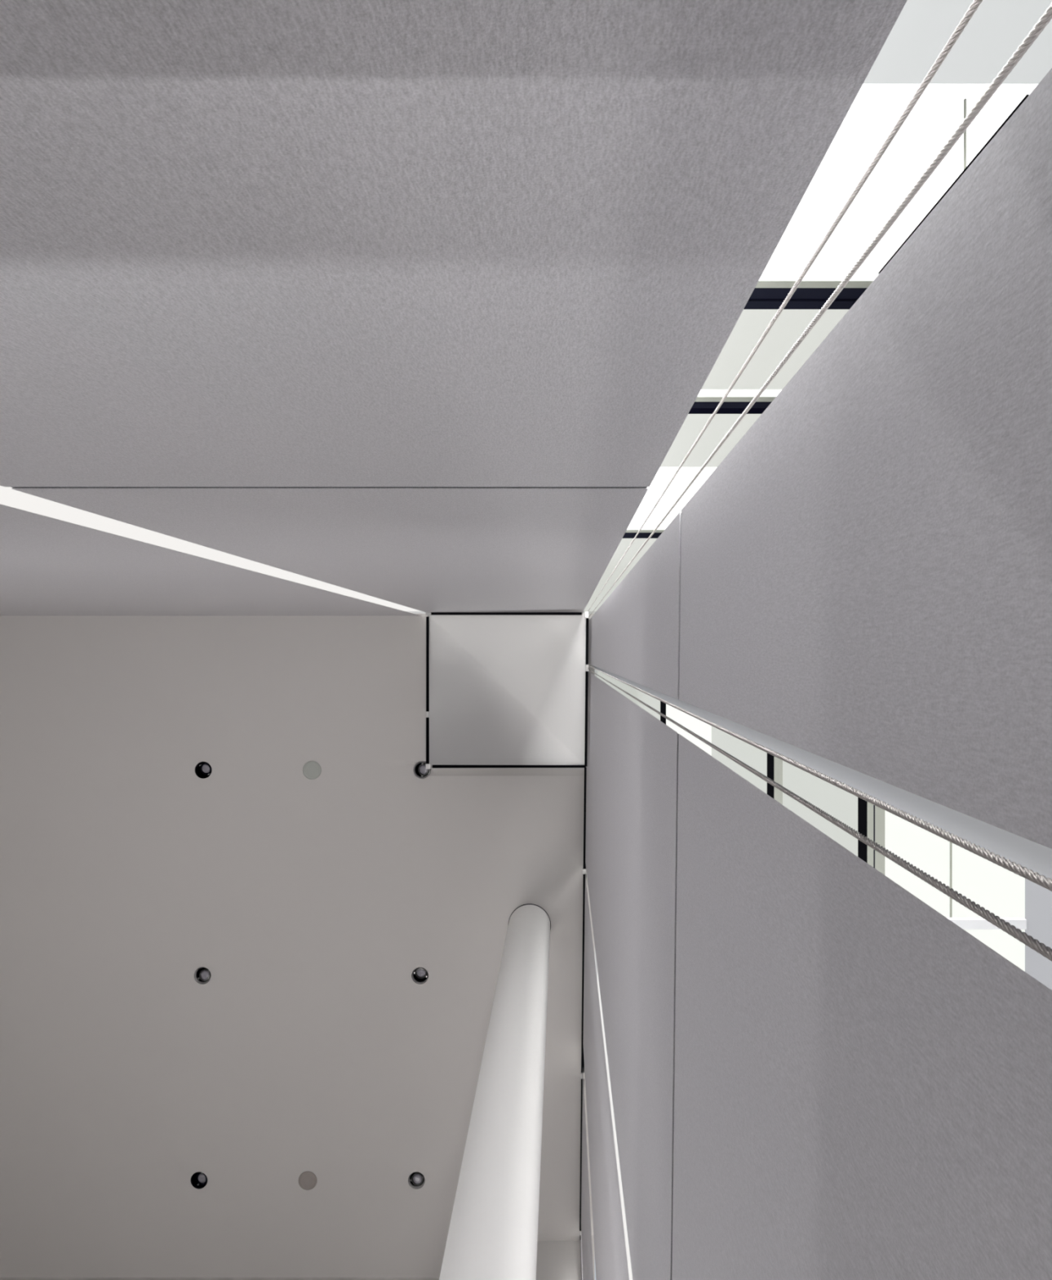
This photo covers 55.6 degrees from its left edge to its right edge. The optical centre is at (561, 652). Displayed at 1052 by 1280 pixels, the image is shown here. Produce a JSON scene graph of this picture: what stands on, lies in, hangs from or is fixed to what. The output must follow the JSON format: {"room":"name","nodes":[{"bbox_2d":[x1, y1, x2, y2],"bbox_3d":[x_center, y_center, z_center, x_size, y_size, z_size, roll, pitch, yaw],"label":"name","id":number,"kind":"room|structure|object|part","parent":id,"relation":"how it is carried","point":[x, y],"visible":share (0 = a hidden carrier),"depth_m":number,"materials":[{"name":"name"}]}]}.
{"room":"building atrium","nodes":[
{"label":"building atrium","id":0,"kind":"room"},
{"bbox_2d":[0,1240,582,1279],"bbox_3d":[-3.975,7.394,5.300,8.450,13.800,0.611,0,-90,0],"label":"wall","id":1,"kind":"structure","parent":0,"point":[556,1260],"depth_m":11.76,"materials":[{"name":"white paint"}]},
{"bbox_3d":[-3.650,7.615,7.600,6.300,9.200,0.170,0,-90,0],"label":"wall panel","id":2,"kind":"part","parent":1,"relation":"part of","materials":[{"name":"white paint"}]},
{"bbox_2d":[0,613,595,1279],"bbox_3d":[-3.850,3.913,12.103,8.500,0.234,8.774,0,-90,0],"label":"ceiling","id":3,"kind":"structure","parent":0,"point":[311,908],"depth_m":12.00,"materials":[{"name":"white paint"}]},
{"bbox_2d":[191,1172,207,1188],"bbox_3d":[-4.371,6.360,12.079,0.203,0.157,0.203,0,-90,0],"label":"recessed light","id":4,"kind":"object","parent":3,"relation":"in","point":[198,1180],"visible":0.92,"depth_m":12.05,"materials":[{"name":"black metal"}]},
{"bbox_2d":[194,967,211,983],"bbox_3d":[-4.329,3.891,12.079,0.203,0.157,0.203,0,-90,0],"label":"recessed light","id":5,"kind":"object","parent":3,"relation":"in","point":[202,975],"visible":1,"depth_m":12.05,"materials":[{"name":"black metal"}]},
{"bbox_2d":[195,761,211,778],"bbox_3d":[-4.320,1.414,12.079,0.203,0.157,0.203,0,-90,0],"label":"recessed light","id":6,"kind":"object","parent":3,"relation":"in","point":[202,769],"visible":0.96,"depth_m":12.05,"materials":[{"name":"black metal"}]},
{"bbox_3d":[-3.060,6.360,11.989,0.180,0.005,0.180,0,-90,0],"label":"plate","id":7,"kind":"part","parent":3,"relation":"part of","materials":[{"name":"grey"}]},
{"bbox_3d":[-3.009,1.414,11.989,0.180,0.005,0.180,0,-90,0],"label":"plate","id":8,"kind":"part","parent":3,"relation":"part of","materials":[{"name":"grey"}]},
{"bbox_2d":[408,1172,425,1188],"bbox_3d":[-1.749,6.360,12.079,0.203,0.157,0.203,0,-90,0],"label":"recessed light","id":9,"kind":"object","parent":3,"relation":"in","point":[415,1180],"visible":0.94,"depth_m":12.05,"materials":[{"name":"black metal"}]},
{"bbox_2d":[411,967,428,983],"bbox_3d":[-1.706,3.891,12.079,0.203,0.157,0.203,0,-90,0],"label":"recessed light","id":10,"kind":"object","parent":3,"relation":"in","point":[420,975],"visible":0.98,"depth_m":12.05,"materials":[{"name":"black metal"}]},
{"bbox_2d":[413,761,431,778],"bbox_3d":[-1.684,1.414,12.079,0.203,0.157,0.203,0,-90,0],"label":"recessed light","id":11,"kind":"object","parent":3,"relation":"in","point":[420,771],"visible":0.83,"depth_m":12.05,"materials":[{"name":"black metal"}]},
{"bbox_2d":[587,0,982,611],"bbox_3d":[0.300,-0.470,5.192,0.005,13.583,0.005,0,-90,0],"label":"steel cable","id":12,"kind":"object","parent":3,"relation":"hanging from","point":[974,6],"visible":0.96,"depth_m":1.00,"materials":[{"name":"grey metal"}]},
{"bbox_2d":[589,3,1051,616],"bbox_3d":[0.336,-0.440,5.192,0.006,13.583,0.006,0,-90,0],"label":"steel cable","id":13,"kind":"object","parent":3,"relation":"hanging from","point":[1045,20],"visible":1,"depth_m":0.96,"materials":[{"name":"grey metal"}]},
{"bbox_2d":[0,0,907,615],"bbox_3d":[-3.882,-0.461,5.300,8.236,13.800,0.030,0,-90,0],"label":"wall","id":14,"kind":"structure","parent":0,"point":[418,304],"depth_m":1.14,"materials":[{"name":"grey concrete"}]},
{"bbox_3d":[-4.842,-0.461,7.452,6.316,9.495,0.030,0,-90,0],"label":"cloth panel","id":15,"kind":"part","parent":14,"relation":"part of","materials":[{"name":"grey fabric"}]},
{"bbox_3d":[-0.630,-0.461,7.452,1.732,9.495,0.030,0,-90,0],"label":"cloth panel","id":16,"kind":"part","parent":14,"relation":"part of","materials":[{"name":"grey fabric"}]},
{"bbox_2d":[425,611,588,768],"bbox_3d":[-0.312,0.206,3.781,2.373,14.278,2.116,0,-90,0],"label":"panel","id":17,"kind":"object","parent":14,"relation":"attached to","point":[504,690],"visible":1,"depth_m":10.76,"materials":[{"name":"white paint"}]},
{"bbox_2d":[964,98,966,169],"bbox_3d":[0.600,-0.770,1.480,0.003,0.004,0.106,0,-90,0],"label":"trim","id":18,"kind":"structure","parent":14,"relation":"attached to","point":[965,100],"depth_m":1.48,"materials":[{"name":"grey"}]},
{"bbox_2d":[622,529,664,537],"bbox_3d":[-0.018,-1.025,8.394,1.763,0.603,0.050,0,-90,0],"label":"beam","id":19,"kind":"structure","parent":0,"point":[629,533],"depth_m":8.34,"materials":[{"name":"grey metal"}]},
{"bbox_2d":[583,537,657,611],"bbox_3d":[-0.018,-1.025,16.348,1.763,15.304,0.050,0,-90,0],"label":"window","id":20,"kind":"structure","parent":19,"relation":"on","point":[637,544],"depth_m":11.49,"materials":[{"name":"grey"}]},
{"bbox_2d":[626,466,717,529],"bbox_3d":[-0.018,-1.025,6.728,1.763,2.728,0.050,0,-90,0],"label":"window","id":21,"kind":"structure","parent":19,"relation":"attached to","point":[664,476],"depth_m":6.31,"materials":[{"name":"white"}]},
{"bbox_2d":[660,701,666,724],"bbox_3d":[0.888,1.000,8.456,0.050,0.473,4.000,0,-90,0],"label":"beam","id":22,"kind":"structure","parent":0,"point":[663,705],"depth_m":8.46,"materials":[{"name":"black metal"}]},
{"bbox_2d":[597,670,660,720],"bbox_3d":[0.888,1.000,16.346,0.050,15.308,4.000,0,-90,0],"label":"window","id":23,"kind":"structure","parent":22,"relation":"on","point":[648,700],"depth_m":11.64,"materials":[{"name":"grey"}]},
{"bbox_2d":[666,703,711,755],"bbox_3d":[0.888,1.000,6.973,0.050,2.493,4.000,0,-90,0],"label":"window","id":24,"kind":"structure","parent":22,"relation":"attached to","point":[702,729],"depth_m":6.64,"materials":[{"name":"grey"}]},
{"bbox_2d":[688,396,776,413],"bbox_3d":[-0.018,-1.025,4.028,1.763,0.278,0.050,0,-90,0],"label":"beam","id":25,"kind":"structure","parent":0,"point":[702,405],"depth_m":4.02,"materials":[{"name":"grey metal"}]},
{"bbox_2d":[660,413,761,466],"bbox_3d":[-0.018,-1.025,4.765,1.763,1.197,0.050,0,-90,0],"label":"window","id":26,"kind":"structure","parent":25,"relation":"on","point":[721,424],"depth_m":4.65,"materials":[{"name":"grey"}]},
{"bbox_2d":[697,389,782,396],"bbox_3d":[-0.018,-1.025,3.836,1.763,0.105,0.050,0,-90,0],"label":"window","id":27,"kind":"structure","parent":25,"relation":"attached to","point":[704,393],"depth_m":3.83,"materials":[{"name":"white"}]},
{"bbox_2d":[767,753,782,804],"bbox_3d":[0.888,1.000,4.033,0.050,0.296,4.000,0,-90,0],"label":"beam","id":28,"kind":"structure","parent":0,"point":[775,765],"depth_m":4.03,"materials":[{"name":"black"}]},
{"bbox_2d":[711,725,767,794],"bbox_3d":[0.888,1.000,4.953,0.050,1.545,4.000,0,-90,0],"label":"window","id":29,"kind":"structure","parent":28,"relation":"on","point":[752,756],"depth_m":4.77,"materials":[{"name":"grey glass"}]},
{"bbox_2d":[743,280,873,309],"bbox_3d":[-0.018,-1.025,2.788,1.763,0.222,0.050,0,-90,0],"label":"beam","id":30,"kind":"structure","parent":0,"point":[766,295],"depth_m":2.78,"materials":[{"name":"grey metal"}]},
{"bbox_2d":[701,309,849,389],"bbox_3d":[-0.018,-1.025,3.341,1.763,0.885,0.050,0,-90,0],"label":"window","id":31,"kind":"structure","parent":30,"relation":"on","point":[790,325],"depth_m":3.24,"materials":[{"name":"grey"}]},
{"bbox_2d":[759,84,1038,280],"bbox_3d":[-0.018,-1.025,2.213,1.763,0.927,0.050,0,-90,0],"label":"window","id":32,"kind":"structure","parent":30,"relation":"attached to","point":[876,109],"depth_m":2.07,"materials":[{"name":"white"}]},
{"bbox_2d":[580,68,1051,1279],"bbox_3d":[0.427,3.566,11.200,0.307,25.600,7.932,1,-90,0],"label":"wall","id":33,"kind":"structure","parent":0,"point":[816,1072],"depth_m":1.09,"materials":[{"name":"grey concrete"}]},
{"bbox_2d":[407,611,597,981],"bbox_3d":[-3.543,5.725,24.025,8.913,0.050,13.550,0,-90,0],"label":"trim","id":34,"kind":"structure","parent":33,"relation":"on","point":[413,612],"depth_m":24.00,"materials":[{"name":"white paint"}]},
{"bbox_3d":[0.239,7.265,7.453,0.020,9.494,0.530,1,-90,0],"label":"cloth panel","id":35,"kind":"part","parent":33,"relation":"part of","materials":[{"name":"silver metal"}]},
{"bbox_2d":[579,767,586,1239],"bbox_3d":[0.108,4.220,5.178,0.345,13.636,5.684,1,-90,0],"label":"trim","id":36,"kind":"structure","parent":33,"relation":"attached to","point":[584,871],"depth_m":11.97,"materials":[{"name":"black metal"}]},
{"bbox_3d":[0.256,5.917,7.453,0.023,9.494,1.887,1,-90,0],"label":"cloth panel","id":37,"kind":"part","parent":33,"relation":"part of","materials":[{"name":"grey fabric"}]},
{"bbox_3d":[0.282,3.667,7.453,0.020,9.494,2.065,1,-90,0],"label":"cloth panel","id":38,"kind":"part","parent":33,"relation":"part of","materials":[{"name":"grey fabric"}]},
{"bbox_3d":[0.310,1.368,7.453,0.020,9.494,2.303,1,-90,0],"label":"cloth panel","id":39,"kind":"part","parent":33,"relation":"part of","materials":[{"name":"grey fabric"}]},
{"bbox_3d":[0.329,-0.129,7.453,0.020,9.494,0.510,1,-90,0],"label":"cloth panel","id":40,"kind":"part","parent":33,"relation":"part of","materials":[{"name":"grey fabric"}]},
{"bbox_2d":[588,669,1051,961],"bbox_3d":[0.311,0.192,5.192,0.006,13.583,0.006,0,-90,0],"label":"steel cable","id":41,"kind":"object","parent":33,"relation":"attached to","point":[1041,948],"visible":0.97,"depth_m":0.89,"materials":[{"name":"grey metal"}]},
{"bbox_2d":[588,665,1051,891],"bbox_3d":[0.311,0.147,5.192,0.006,13.583,0.006,0,-90,0],"label":"steel cable","id":42,"kind":"object","parent":33,"relation":"attached to","point":[1041,880],"visible":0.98,"depth_m":0.89,"materials":[{"name":"grey metal"}]},
{"bbox_3d":[0.310,1.368,0.537,0.020,4.274,2.303,1,-90,0],"label":"cloth panel","id":43,"kind":"part","parent":33,"relation":"part of","materials":[{"name":"grey fabric"}]},
{"bbox_3d":[0.329,-0.129,0.537,0.020,4.274,0.510,1,-90,0],"label":"cloth panel","id":44,"kind":"part","parent":33,"relation":"part of","materials":[{"name":"grey fabric"}]},
{"bbox_2d":[857,797,884,875],"bbox_3d":[0.888,1.000,2.776,0.050,0.242,4.000,0,-90,0],"label":"beam","id":45,"kind":"structure","parent":0,"point":[871,818],"depth_m":2.77,"materials":[{"name":"black"}]},
{"bbox_2d":[782,760,857,856],"bbox_3d":[0.888,1.000,3.391,0.050,0.988,4.000,0,-90,0],"label":"window","id":46,"kind":"structure","parent":45,"relation":"on","point":[836,802],"depth_m":3.29,"materials":[{"name":"grey glass"}]},
{"bbox_2d":[884,810,1026,971],"bbox_3d":[0.806,1.000,2.249,0.213,0.813,4.000,0,-90,0],"label":"window","id":47,"kind":"structure","parent":45,"relation":"attached to","point":[1000,891],"depth_m":2.14,"materials":[{"name":"grey glass"}]},
{"bbox_3d":[-3.643,5.725,-1.650,9.113,0.100,13.550,0,-90,0],"label":"floor","id":48,"kind":"structure","parent":0,"visible":0},
{"bbox_2d":[0,485,421,611],"bbox_3d":[-4.450,-1.025,11.200,7.100,25.600,0.050,0,-90,0],"label":"window","id":49,"kind":"structure","parent":48,"relation":"on","point":[10,497],"depth_m":8.58,"materials":[{"name":"grey"}]},
{"bbox_2d":[439,903,551,1279],"bbox_3d":[-0.386,3.283,5.202,0.514,13.604,0.514,0,-90,0],"label":"round column","id":50,"kind":"structure","parent":48,"relation":"on","point":[493,1232],"depth_m":6.40,"materials":[{"name":"white metal"}]},
{"bbox_2d":[597,972,632,1279],"bbox_3d":[0.888,7.750,11.200,0.050,25.600,9.500,0,-90,0],"label":"window","id":51,"kind":"structure","parent":48,"relation":"on","point":[628,1252],"depth_m":15.60,"materials":[{"name":"grey glass"}]},
{"bbox_2d":[863,0,1051,84],"bbox_3d":[-0.018,-1.025,0.075,1.763,3.350,0.050,0,-90,0],"label":"window","id":52,"kind":"structure","parent":48,"relation":"on","point":[922,28],"depth_m":1.64,"materials":[{"name":"grey"}]},
{"bbox_2d":[1025,878,1051,990],"bbox_3d":[0.888,1.000,0.127,0.050,3.453,4.000,0,-90,0],"label":"wall","id":53,"kind":"structure","parent":48,"relation":"on","point":[1038,899],"depth_m":1.80,"materials":[{"name":"grey"}]}
]}

